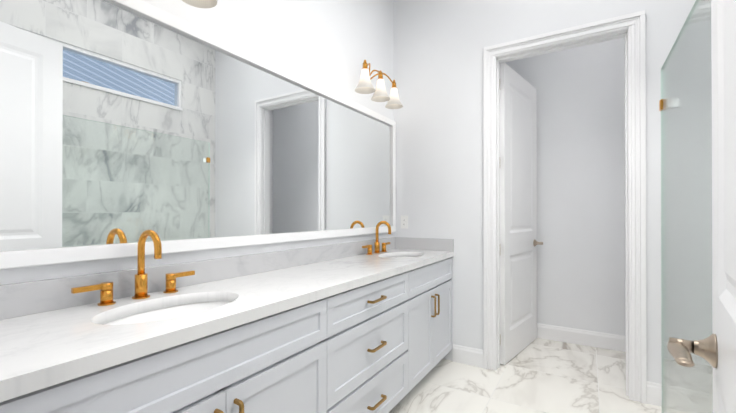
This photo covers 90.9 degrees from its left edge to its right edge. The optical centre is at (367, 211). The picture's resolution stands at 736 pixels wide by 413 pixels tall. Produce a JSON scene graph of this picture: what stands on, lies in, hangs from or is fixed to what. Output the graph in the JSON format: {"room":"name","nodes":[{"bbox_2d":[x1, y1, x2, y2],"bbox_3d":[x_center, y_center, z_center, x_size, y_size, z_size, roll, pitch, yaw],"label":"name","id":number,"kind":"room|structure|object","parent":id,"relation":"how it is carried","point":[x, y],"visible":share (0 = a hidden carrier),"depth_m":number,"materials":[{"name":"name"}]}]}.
{"room":"bathroom","nodes":[
{"label":"bathroom","id":0,"kind":"room"},
{"bbox_2d":[0,0,393,284],"bbox_3d":[-0.906,-0.582,1.502,0.120,3.600,4.440,0,0,31],"label":"wall","id":1,"kind":"structure","parent":0,"point":[331,45],"depth_m":2.19,"materials":[{"name":"paint"}]},
{"bbox_2d":[0,0,395,268],"bbox_3d":[-0.444,-0.320,2.114,0.033,0.980,2.618,0,0,31],"label":"vanity mirror","id":2,"kind":"object","parent":1,"relation":"attached to","point":[125,125],"visible":0.96,"depth_m":1.47,"materials":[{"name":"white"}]},
{"bbox_2d":[182,0,216,7],"bbox_3d":[-0.836,-0.986,1.292,0.218,0.241,0.598,0,0,31],"label":"sconce","id":3,"kind":"object","parent":1,"relation":"attached to","point":[204,3],"visible":1,"depth_m":1.52,"materials":[{"name":"white glass"}]},
{"bbox_2d":[355,60,402,108],"bbox_3d":[0.066,-0.981,2.780,0.218,0.241,0.598,0,0,31],"label":"sconce","id":4,"kind":"object","parent":1,"relation":"attached to","point":[365,86],"visible":1,"depth_m":2.73,"materials":[{"name":"white glass"}]},
{"bbox_2d":[389,338,687,412],"bbox_3d":[0.492,1.247,1.221,2.855,0.060,5.480,0,0,31],"label":"floor","id":5,"kind":"structure","parent":0,"point":[538,375],"depth_m":2.55,"materials":[{"name":"stone"}]},
{"bbox_2d":[0,253,453,412],"bbox_3d":[-0.233,0.790,1.937,0.572,0.860,2.746,0,0,31],"label":"bathroom vanity","id":6,"kind":"object","parent":5,"relation":"on","point":[365,326],"depth_m":1.36,"materials":[{"name":"white wood"}]},
{"bbox_2d":[32,249,447,356],"bbox_3d":[-0.241,0.340,1.943,0.553,0.040,2.746,0,0,31],"label":"countertop","id":7,"kind":"structure","parent":6,"relation":"on","point":[76,321],"depth_m":1.13,"materials":[{"name":"white stone"}]},
{"bbox_2d":[68,230,195,304],"bbox_3d":[-0.800,0.190,1.318,0.153,0.253,0.420,0,0,31],"label":"faucet","id":8,"kind":"object","parent":7,"relation":"on","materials":[{"name":"gold metal"}]},
{"bbox_2d":[92,293,235,328],"bbox_3d":[-0.659,0.427,1.231,0.341,0.163,0.517,0,0,31],"label":"sink","id":9,"kind":"object","parent":7,"relation":"in","point":[190,304],"depth_m":1.34,"materials":[{"name":"white ceramic"}]},
{"bbox_2d":[360,221,391,252],"bbox_3d":[0.112,0.195,2.823,0.153,0.253,0.420,0,0,31],"label":"faucet","id":10,"kind":"object","parent":7,"relation":"on","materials":[{"name":"gold metal"}]},
{"bbox_2d":[392,253,419,256],"bbox_3d":[0.253,0.432,2.737,0.341,0.163,0.518,0,0,31],"label":"sink","id":11,"kind":"object","parent":7,"relation":"in","point":[393,254],"depth_m":2.94,"materials":[{"name":"white ceramic"}]},
{"bbox_2d":[659,0,712,412],"bbox_3d":[0.982,0.250,0.955,0.073,1.928,1.966,0,0,31],"label":"glass shower","id":12,"kind":"object","parent":5,"relation":"on","point":[667,104],"visible":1,"depth_m":1.40,"materials":[{"name":"green"}]},
{"bbox_2d":[394,0,712,393],"bbox_3d":[1.357,-0.578,2.656,2.555,3.600,0.120,0,0,31],"label":"wall","id":13,"kind":"structure","parent":0,"point":[439,45],"depth_m":2.90,"materials":[{"name":"paint"}]},
{"bbox_2d":[401,216,407,228],"bbox_3d":[0.321,0.089,3.206,0.070,0.115,0.008,0,0,31],"label":"electrical outlet","id":14,"kind":"object","parent":13,"relation":"attached to","point":[404,222],"visible":1,"depth_m":3.20,"materials":[{"name":"white plastic"}]},
{"bbox_2d":[481,349,483,362],"bbox_3d":[1.161,1.156,3.322,0.015,0.138,0.826,0,0,31],"label":"baseboard","id":15,"kind":"structure","parent":13,"relation":"attached to","point":[482,351],"depth_m":2.84,"materials":[{"name":"white wood"}]},
{"bbox_2d":[500,62,542,364],"bbox_3d":[1.333,0.012,3.194,0.195,2.409,0.863,0,0,41],"label":"room door","id":16,"kind":"structure","parent":13,"relation":"in","point":[519,243],"depth_m":3.11,"materials":[{"name":"white wood"}]},
{"bbox_2d":[483,10,646,403],"bbox_3d":[1.380,0.005,2.640,0.863,2.435,0.128,0,0,31],"label":"door frame","id":17,"kind":"structure","parent":13,"relation":"attached to","point":[609,36],"depth_m":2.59,"materials":[{"name":"white wood"}]},
{"bbox_2d":[646,381,712,412],"bbox_3d":[2.097,1.151,2.123,0.744,0.138,0.014,0,0,31],"label":"baseboard","id":18,"kind":"structure","parent":13,"relation":"attached to","point":[654,390],"depth_m":2.27,"materials":[{"name":"white wood"}]},
{"bbox_2d":[505,38,625,335],"bbox_3d":[2.239,-0.576,3.268,1.920,3.600,0.120,0,0,31],"label":"wall","id":19,"kind":"structure","parent":0,"point":[580,110],"depth_m":3.36,"materials":[{"name":"paint"}]},
{"bbox_2d":[537,323,625,351],"bbox_3d":[2.153,1.155,3.235,1.800,0.138,0.015,0,0,31],"label":"baseboard","id":20,"kind":"structure","parent":19,"relation":"attached to","point":[544,331],"depth_m":3.33,"materials":[{"name":"white wood"}]},
{"bbox_3d":[0.579,-0.588,-0.228,0.897,3.600,0.120,0,0,31],"label":"wall","id":21,"kind":"structure","parent":0,"visible":0},
{"bbox_2d":[667,0,735,412],"bbox_3d":[0.457,0.002,0.458,0.118,2.409,0.910,0,0,39],"label":"entry door","id":22,"kind":"structure","parent":21,"relation":"in","point":[716,349],"depth_m":0.69,"materials":[{"name":"white wood"}]}
]}

